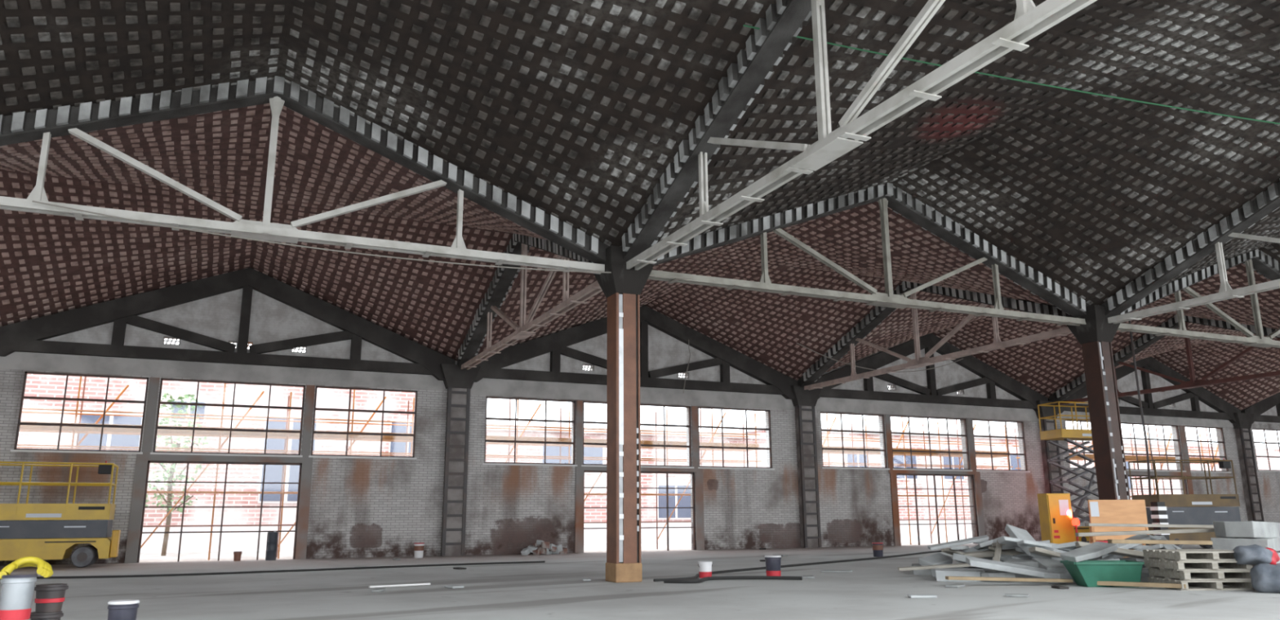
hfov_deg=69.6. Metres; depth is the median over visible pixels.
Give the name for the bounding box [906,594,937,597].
scrap
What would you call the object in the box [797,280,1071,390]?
roof truss
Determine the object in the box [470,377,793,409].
beam
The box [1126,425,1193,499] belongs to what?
trim
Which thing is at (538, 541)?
chunk
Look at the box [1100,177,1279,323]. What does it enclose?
roof truss
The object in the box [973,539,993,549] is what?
panel
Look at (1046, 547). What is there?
panel
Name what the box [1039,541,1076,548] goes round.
panel
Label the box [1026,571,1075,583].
slab
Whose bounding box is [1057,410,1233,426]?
trim
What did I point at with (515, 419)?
window
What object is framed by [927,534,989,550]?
panel
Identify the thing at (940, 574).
slab
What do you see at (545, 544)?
chunk
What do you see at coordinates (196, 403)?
window
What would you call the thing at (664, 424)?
window
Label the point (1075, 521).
warning lamp
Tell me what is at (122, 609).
bucket
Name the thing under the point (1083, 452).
window
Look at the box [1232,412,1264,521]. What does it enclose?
pilaster
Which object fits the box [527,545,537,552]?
chunk
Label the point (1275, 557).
sack
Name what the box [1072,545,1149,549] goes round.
panel
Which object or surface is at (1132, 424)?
window
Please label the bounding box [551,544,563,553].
chunk
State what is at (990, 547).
panel
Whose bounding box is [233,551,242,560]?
bucket
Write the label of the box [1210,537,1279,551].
concrete block
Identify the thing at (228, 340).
air vent
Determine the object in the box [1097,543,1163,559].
panel
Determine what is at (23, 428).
scaffold
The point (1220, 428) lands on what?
window
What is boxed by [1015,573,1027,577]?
slab
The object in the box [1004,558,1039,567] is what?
slab
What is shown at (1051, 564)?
slab
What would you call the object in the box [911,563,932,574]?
slab
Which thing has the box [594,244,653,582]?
column
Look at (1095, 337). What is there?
column
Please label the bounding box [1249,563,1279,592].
sack
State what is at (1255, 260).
roof truss
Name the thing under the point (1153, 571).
pallet
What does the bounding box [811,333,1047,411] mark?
truss
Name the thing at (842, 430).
window
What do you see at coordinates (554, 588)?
floor
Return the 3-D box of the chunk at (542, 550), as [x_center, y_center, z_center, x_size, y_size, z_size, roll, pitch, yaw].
[-3.002,7.315,27.868,0.320,0.219,0.243,-5,-13,19]
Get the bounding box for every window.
[10,371,148,453]
[150,377,305,457]
[308,385,417,459]
[482,395,577,466]
[581,400,693,467]
[697,406,774,469]
[820,411,889,469]
[889,414,972,471]
[972,418,1030,471]
[1065,419,1095,470]
[1120,422,1186,471]
[1184,425,1231,472]
[1252,427,1279,471]
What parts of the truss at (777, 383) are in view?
post, king post, post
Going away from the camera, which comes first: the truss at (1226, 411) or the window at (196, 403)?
the window at (196, 403)
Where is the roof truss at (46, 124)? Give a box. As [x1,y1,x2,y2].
[0,75,609,274]
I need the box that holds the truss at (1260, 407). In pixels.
[1240,391,1279,423]
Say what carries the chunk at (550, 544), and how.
on the chunk
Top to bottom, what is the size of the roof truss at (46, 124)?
2.735 m
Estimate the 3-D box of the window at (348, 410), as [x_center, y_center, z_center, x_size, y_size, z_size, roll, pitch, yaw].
[-8.139,3.355,27.310,3.070,2.080,0.150,5,-14,-24]
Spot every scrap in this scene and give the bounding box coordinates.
[371,587,386,591]
[444,584,464,587]
[453,566,466,568]
[582,577,591,580]
[675,577,698,579]
[802,574,814,577]
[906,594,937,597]
[944,582,965,586]
[1004,593,1029,596]
[1051,585,1069,588]
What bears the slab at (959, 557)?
on the slab
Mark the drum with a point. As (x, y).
(272, 536)
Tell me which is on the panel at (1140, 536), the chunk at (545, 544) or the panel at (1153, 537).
the panel at (1153, 537)
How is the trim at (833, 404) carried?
attached to the wall
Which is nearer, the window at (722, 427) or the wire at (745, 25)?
the wire at (745, 25)
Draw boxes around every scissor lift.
[0,460,120,567]
[1037,400,1103,542]
[1128,457,1240,548]
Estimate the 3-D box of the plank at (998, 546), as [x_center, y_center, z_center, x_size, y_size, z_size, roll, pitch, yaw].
[6.291,4.298,16.196,0.100,0.478,1.441,-6,-14,25]
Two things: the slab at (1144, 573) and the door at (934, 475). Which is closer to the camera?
the slab at (1144, 573)
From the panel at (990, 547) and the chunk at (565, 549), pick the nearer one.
the panel at (990, 547)
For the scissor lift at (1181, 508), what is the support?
on the floor
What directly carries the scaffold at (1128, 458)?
on the ground
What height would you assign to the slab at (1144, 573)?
0.162 m
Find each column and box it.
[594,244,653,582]
[1065,304,1131,557]
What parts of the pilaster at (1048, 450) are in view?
rung plate, rung plate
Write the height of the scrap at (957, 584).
0.034 m
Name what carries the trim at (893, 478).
attached to the wall
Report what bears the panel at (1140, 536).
on the panel
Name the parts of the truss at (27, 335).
post, king post, post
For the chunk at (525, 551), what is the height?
0.266 m
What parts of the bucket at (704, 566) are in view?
lid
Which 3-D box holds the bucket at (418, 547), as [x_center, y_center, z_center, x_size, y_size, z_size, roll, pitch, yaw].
[-6.297,6.843,26.216,0.306,0.412,0.300,7,-15,-31]
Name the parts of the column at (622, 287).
batten plate, batten plate, batten plate, batten plate, batten plate, batten plate, batten plate, batten plate, batten plate, batten plate, batten plate, batten plate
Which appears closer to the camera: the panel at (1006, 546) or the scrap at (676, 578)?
the scrap at (676, 578)
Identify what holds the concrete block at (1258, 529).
on the concrete block at (1219, 543)
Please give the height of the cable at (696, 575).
0.052 m
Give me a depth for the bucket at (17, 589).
6.75 m
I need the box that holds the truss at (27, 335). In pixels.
[0,267,455,380]
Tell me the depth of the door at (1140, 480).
40.76 m
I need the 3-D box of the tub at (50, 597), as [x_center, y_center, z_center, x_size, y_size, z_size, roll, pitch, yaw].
[-4.593,2.241,7.167,0.230,0.203,0.230,-5,-13,19]
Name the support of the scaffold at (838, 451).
on the ground
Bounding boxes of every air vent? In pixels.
[162,336,180,345]
[228,340,237,348]
[291,346,306,352]
[582,364,594,370]
[678,372,688,377]
[887,383,896,390]
[955,389,964,394]
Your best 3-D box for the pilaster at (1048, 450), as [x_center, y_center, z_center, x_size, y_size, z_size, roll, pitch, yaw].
[17.037,6.628,37.943,1.240,5.700,0.447,5,-14,-24]
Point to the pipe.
(1129, 322)
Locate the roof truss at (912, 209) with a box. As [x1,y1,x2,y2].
[647,182,1090,325]
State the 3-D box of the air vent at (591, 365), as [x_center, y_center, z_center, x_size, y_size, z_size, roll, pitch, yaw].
[-1.740,1.925,30.649,0.420,0.220,0.100,5,-14,-24]
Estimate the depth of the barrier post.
19.77 m
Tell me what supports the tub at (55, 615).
on the tub
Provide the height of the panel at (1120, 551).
0.348 m
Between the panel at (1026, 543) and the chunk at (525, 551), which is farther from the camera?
the chunk at (525, 551)
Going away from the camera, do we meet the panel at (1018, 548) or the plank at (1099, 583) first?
the plank at (1099, 583)
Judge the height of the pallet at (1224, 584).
0.136 m
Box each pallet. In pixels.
[1142,548,1235,560]
[1143,558,1253,570]
[1147,567,1251,580]
[1147,576,1254,590]
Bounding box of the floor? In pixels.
[0,542,1279,619]
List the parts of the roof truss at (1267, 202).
batten plate, batten plate, batten plate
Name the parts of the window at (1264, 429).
sill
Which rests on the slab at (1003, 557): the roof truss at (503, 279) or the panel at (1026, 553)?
the panel at (1026, 553)
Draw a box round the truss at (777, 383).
[474,305,798,399]
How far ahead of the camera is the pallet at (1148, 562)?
13.78 m
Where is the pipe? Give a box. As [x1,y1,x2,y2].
[1128,320,1151,495]
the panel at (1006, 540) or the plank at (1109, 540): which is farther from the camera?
the panel at (1006, 540)
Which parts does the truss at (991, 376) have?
post, king post, post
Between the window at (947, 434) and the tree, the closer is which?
the tree
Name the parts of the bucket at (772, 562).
lid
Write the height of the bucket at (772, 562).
0.391 m
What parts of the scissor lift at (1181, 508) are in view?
rail post, rail post, guard rail, guard rail, rail post, panel, rail post, rail post, maker plate, rail post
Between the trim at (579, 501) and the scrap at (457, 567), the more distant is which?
the trim at (579, 501)
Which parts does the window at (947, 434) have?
sill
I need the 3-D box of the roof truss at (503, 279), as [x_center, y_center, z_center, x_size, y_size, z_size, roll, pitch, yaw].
[-2.941,-0.689,23.238,0.568,2.735,12.460,5,-14,-24]
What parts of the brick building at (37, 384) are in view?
pane, pane, pane, pane, pane, pane, pane, pane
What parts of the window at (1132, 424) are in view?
sill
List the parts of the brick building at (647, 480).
pane, pane, pane, pane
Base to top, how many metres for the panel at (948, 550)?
0.273 m
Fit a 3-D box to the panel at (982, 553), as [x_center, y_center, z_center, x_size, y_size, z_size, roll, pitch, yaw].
[6.595,4.545,17.204,1.188,0.190,0.191,0,-13,-2]
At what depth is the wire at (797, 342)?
31.35 m
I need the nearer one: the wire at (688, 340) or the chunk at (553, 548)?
the chunk at (553, 548)
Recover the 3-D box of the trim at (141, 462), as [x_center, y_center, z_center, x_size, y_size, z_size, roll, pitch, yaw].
[-11.441,4.409,25.483,4.480,4.900,0.048,5,-14,-24]
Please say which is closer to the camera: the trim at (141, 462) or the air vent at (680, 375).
the trim at (141, 462)
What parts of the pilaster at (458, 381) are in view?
rung plate, rung plate, rung plate, rung plate, rung plate, rung plate, rung plate, rung plate, rung plate, rung plate, rung plate, rung plate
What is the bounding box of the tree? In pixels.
[144,392,213,555]
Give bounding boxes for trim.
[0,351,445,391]
[124,377,315,562]
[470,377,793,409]
[574,400,704,552]
[814,396,1039,421]
[884,414,985,545]
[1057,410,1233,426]
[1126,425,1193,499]
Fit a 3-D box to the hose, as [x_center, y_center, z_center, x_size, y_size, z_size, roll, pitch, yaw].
[1.571,4.703,16.095,2.527,0.061,0.698,4,-13,-19]
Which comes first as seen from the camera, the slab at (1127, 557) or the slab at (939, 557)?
the slab at (1127, 557)
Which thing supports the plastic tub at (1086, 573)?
on the floor
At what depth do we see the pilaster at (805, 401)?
33.01 m
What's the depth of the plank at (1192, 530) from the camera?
15.49 m
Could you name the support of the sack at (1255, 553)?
on the pallet at (1148, 562)
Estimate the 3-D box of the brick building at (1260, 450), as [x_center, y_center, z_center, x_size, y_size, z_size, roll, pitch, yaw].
[24.906,11.086,57.679,43.900,5.620,6.450,5,-14,-24]
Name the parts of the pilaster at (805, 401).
rung plate, rung plate, rung plate, rung plate, rung plate, rung plate, rung plate, rung plate, rung plate, rung plate, rung plate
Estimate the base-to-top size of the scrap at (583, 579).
0.035 m
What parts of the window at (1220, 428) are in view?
sill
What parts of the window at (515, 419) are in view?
sill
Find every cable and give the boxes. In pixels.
[36,560,545,578]
[653,550,942,581]
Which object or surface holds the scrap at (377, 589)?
on the floor
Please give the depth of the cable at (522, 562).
19.45 m
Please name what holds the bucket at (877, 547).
on the floor
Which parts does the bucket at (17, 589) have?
lid, hose coil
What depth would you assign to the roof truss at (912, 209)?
20.02 m
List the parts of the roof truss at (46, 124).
batten plate, batten plate, gusset plate, king post, batten plate, batten plate, batten plate, batten plate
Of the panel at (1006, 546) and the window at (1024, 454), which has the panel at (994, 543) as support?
the panel at (1006, 546)
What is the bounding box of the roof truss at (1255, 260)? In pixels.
[1117,248,1279,347]
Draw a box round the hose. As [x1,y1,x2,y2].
[663,575,802,582]
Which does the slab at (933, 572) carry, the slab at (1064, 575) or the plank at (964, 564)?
the plank at (964, 564)
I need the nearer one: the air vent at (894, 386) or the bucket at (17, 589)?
the bucket at (17, 589)
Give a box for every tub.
[30,610,63,619]
[34,582,68,612]
[1060,560,1144,586]
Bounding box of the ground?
[139,535,972,561]
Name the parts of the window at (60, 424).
sill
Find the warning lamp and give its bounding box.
[1071,517,1079,541]
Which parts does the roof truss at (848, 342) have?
king post, gusset plate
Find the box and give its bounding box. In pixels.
[1037,493,1075,543]
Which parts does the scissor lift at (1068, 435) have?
rail post, rail post, rail post, guard rail, guard rail, scissor arm, scissor arm, scissor arm, scissor arm, scissor arm, rail post, rail post, scissor arm, scissor arm, scissor arm, scissor arm, scissor arm, scissor arm, scissor arm, chassis trim, scissor arm, scissor arm, scissor arm, scissor arm, rail post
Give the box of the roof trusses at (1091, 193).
[0,0,1279,410]
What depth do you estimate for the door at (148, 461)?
25.35 m
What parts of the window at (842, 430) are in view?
sill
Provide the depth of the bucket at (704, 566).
16.68 m
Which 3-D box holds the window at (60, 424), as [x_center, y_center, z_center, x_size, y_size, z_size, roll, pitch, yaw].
[-14.747,2.738,24.390,2.990,2.080,0.150,5,-14,-24]
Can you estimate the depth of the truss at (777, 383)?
31.41 m
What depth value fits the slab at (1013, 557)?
16.32 m
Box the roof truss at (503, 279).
[457,233,602,369]
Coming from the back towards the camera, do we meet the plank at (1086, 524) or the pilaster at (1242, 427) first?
the pilaster at (1242, 427)
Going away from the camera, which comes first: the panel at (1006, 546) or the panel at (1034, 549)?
the panel at (1034, 549)
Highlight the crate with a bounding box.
[1087,499,1150,545]
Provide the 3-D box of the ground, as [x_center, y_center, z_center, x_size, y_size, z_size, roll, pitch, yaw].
[11.924,6.872,25.253,150.000,0.220,138.700,5,-14,-24]
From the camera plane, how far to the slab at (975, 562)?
15.23 m
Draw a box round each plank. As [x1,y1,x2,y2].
[368,582,430,587]
[897,562,973,570]
[945,575,1073,582]
[991,538,1002,570]
[1075,528,1214,536]
[1084,523,1213,527]
[1097,581,1186,587]
[1107,538,1213,544]
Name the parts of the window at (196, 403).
sill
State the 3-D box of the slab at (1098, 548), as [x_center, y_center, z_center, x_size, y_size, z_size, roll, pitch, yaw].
[7.324,3.938,15.000,1.143,0.300,0.358,8,-15,-34]
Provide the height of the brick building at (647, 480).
4.970 m
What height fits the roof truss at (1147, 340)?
2.735 m
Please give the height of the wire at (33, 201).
0.294 m
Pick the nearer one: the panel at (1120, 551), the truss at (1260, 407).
the panel at (1120, 551)
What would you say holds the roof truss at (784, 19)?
on the column at (622, 287)
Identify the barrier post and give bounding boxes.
[1150,501,1169,539]
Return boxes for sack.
[1232,543,1272,564]
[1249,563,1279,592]
[1266,546,1279,564]
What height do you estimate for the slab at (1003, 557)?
0.309 m
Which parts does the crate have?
leg, leg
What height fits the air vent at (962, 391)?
0.220 m
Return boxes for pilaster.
[440,363,480,555]
[791,385,822,547]
[1035,400,1063,493]
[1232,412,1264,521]
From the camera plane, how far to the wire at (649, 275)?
17.39 m
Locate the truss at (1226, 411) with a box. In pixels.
[1047,355,1240,422]
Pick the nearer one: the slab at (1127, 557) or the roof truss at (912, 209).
the slab at (1127, 557)
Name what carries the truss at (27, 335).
attached to the wall
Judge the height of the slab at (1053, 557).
0.153 m
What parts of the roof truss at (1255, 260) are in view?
batten plate, batten plate, batten plate, batten plate, king post, gusset plate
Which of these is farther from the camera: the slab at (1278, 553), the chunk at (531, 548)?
the chunk at (531, 548)
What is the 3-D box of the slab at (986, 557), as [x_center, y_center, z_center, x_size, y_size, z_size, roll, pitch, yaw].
[6.478,4.752,17.922,0.387,0.213,0.763,2,-13,-11]
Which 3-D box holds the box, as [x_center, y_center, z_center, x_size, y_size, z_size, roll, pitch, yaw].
[9.369,4.912,20.657,0.560,1.560,0.440,1,-13,-6]
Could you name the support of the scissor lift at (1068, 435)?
on the floor
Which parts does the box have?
door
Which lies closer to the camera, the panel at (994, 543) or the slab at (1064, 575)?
the slab at (1064, 575)
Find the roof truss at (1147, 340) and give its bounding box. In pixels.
[1048,314,1279,404]
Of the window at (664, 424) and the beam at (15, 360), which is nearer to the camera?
the beam at (15, 360)
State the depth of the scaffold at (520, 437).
32.38 m
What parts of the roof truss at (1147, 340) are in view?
king post, gusset plate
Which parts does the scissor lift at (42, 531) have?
rail post, rail post, panel, guard rail, guard rail, rail post, chassis trim, rail post, maker plate, rail post, rail post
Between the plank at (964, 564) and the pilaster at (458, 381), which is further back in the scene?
the pilaster at (458, 381)
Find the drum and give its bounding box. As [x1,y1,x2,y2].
[265,530,278,559]
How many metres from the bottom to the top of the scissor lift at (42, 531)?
2.520 m
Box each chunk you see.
[520,547,530,555]
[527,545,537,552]
[532,546,541,554]
[536,539,543,544]
[537,541,549,548]
[539,547,546,554]
[548,543,555,549]
[549,546,556,551]
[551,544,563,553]
[559,546,567,553]
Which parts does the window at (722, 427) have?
sill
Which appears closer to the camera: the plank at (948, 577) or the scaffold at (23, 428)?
the plank at (948, 577)
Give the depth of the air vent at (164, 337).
25.63 m
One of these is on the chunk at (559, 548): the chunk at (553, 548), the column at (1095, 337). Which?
the chunk at (553, 548)
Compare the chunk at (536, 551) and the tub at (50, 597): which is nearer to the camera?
the tub at (50, 597)
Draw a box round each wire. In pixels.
[32,200,611,272]
[648,275,690,278]
[683,340,690,392]
[742,24,1279,124]
[796,342,963,372]
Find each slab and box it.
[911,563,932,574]
[918,552,952,565]
[930,567,982,577]
[934,568,985,581]
[952,552,986,562]
[955,548,992,559]
[965,556,1054,577]
[980,569,1015,581]
[1000,554,1014,560]
[1004,524,1048,557]
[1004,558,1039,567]
[1012,555,1028,559]
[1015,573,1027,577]
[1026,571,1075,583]
[1031,556,1068,572]
[1051,556,1062,560]
[1060,541,1117,561]
[1120,556,1145,568]
[1140,569,1149,582]
[1219,551,1279,577]
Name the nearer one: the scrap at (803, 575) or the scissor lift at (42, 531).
the scrap at (803, 575)
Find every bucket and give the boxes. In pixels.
[0,555,53,619]
[107,599,139,619]
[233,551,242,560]
[413,542,424,557]
[697,560,712,577]
[764,555,781,575]
[871,542,883,556]
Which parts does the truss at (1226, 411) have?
king post, post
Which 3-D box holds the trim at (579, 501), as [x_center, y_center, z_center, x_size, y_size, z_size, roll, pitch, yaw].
[0.037,5.514,30.548,4.630,4.830,0.048,5,-14,-24]
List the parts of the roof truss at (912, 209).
batten plate, batten plate, batten plate, batten plate, king post, gusset plate, batten plate, batten plate, batten plate, batten plate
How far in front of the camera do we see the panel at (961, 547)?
16.83 m
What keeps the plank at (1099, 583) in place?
on the floor
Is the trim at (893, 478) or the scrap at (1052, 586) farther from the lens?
the trim at (893, 478)
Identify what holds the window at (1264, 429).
in the wall
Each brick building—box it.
[17,373,415,552]
[484,423,767,543]
[720,425,1279,537]
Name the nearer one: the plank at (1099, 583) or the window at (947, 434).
the plank at (1099, 583)
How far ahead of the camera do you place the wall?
28.69 m
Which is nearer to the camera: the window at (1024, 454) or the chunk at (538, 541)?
the chunk at (538, 541)
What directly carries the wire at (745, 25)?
attached to the roof truss at (784, 19)
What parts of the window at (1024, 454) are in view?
sill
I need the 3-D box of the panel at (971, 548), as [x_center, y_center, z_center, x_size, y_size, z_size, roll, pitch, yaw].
[6.524,4.526,17.509,1.209,0.441,0.288,3,-13,-16]
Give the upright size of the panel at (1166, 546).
0.451 m
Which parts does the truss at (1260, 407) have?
post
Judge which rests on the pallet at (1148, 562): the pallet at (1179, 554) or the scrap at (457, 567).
the pallet at (1179, 554)
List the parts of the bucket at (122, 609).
lid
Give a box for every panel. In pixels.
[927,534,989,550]
[941,547,982,558]
[951,545,968,549]
[961,535,1008,551]
[963,549,1024,557]
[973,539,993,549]
[987,545,995,550]
[991,542,1016,550]
[997,536,1074,549]
[1001,539,1049,549]
[1001,552,1029,561]
[1015,546,1025,552]
[1016,539,1074,551]
[1028,546,1062,557]
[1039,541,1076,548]
[1043,546,1067,553]
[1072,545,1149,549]
[1075,540,1144,559]
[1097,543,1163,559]
[1099,533,1151,558]
[1146,534,1181,548]
[1154,534,1175,549]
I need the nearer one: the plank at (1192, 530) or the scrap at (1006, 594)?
the scrap at (1006, 594)
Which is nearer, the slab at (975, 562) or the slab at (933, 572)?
the slab at (975, 562)
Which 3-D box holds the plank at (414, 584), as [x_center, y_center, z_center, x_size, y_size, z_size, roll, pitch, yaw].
[-3.965,4.549,15.215,1.050,0.030,0.050,9,-16,-35]
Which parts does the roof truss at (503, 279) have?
batten plate, gusset plate, king post, batten plate, batten plate, batten plate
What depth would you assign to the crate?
19.69 m
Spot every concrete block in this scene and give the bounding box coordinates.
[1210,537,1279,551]
[1213,520,1279,537]
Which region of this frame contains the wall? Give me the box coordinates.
[0,288,1279,565]
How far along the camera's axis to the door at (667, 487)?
30.85 m
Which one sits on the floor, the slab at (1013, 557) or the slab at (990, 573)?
the slab at (990, 573)
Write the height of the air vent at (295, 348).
0.220 m
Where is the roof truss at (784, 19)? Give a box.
[621,0,1097,270]
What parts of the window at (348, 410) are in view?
sill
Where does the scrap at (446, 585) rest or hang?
on the floor
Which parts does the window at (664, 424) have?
sill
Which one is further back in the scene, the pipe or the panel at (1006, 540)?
the pipe
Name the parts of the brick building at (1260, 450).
pane, pane, pane, pane, pane, pane, pane, pane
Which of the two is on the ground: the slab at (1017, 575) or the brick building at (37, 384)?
the brick building at (37, 384)
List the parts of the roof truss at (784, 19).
batten plate, batten plate, batten plate, batten plate, batten plate, king post, gusset plate, batten plate, batten plate, batten plate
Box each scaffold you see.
[17,376,414,559]
[485,399,761,548]
[822,413,1013,544]
[1013,425,1219,497]
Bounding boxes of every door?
[137,460,302,562]
[583,470,695,550]
[896,473,977,544]
[1128,475,1187,494]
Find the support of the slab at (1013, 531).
on the panel at (1006, 540)

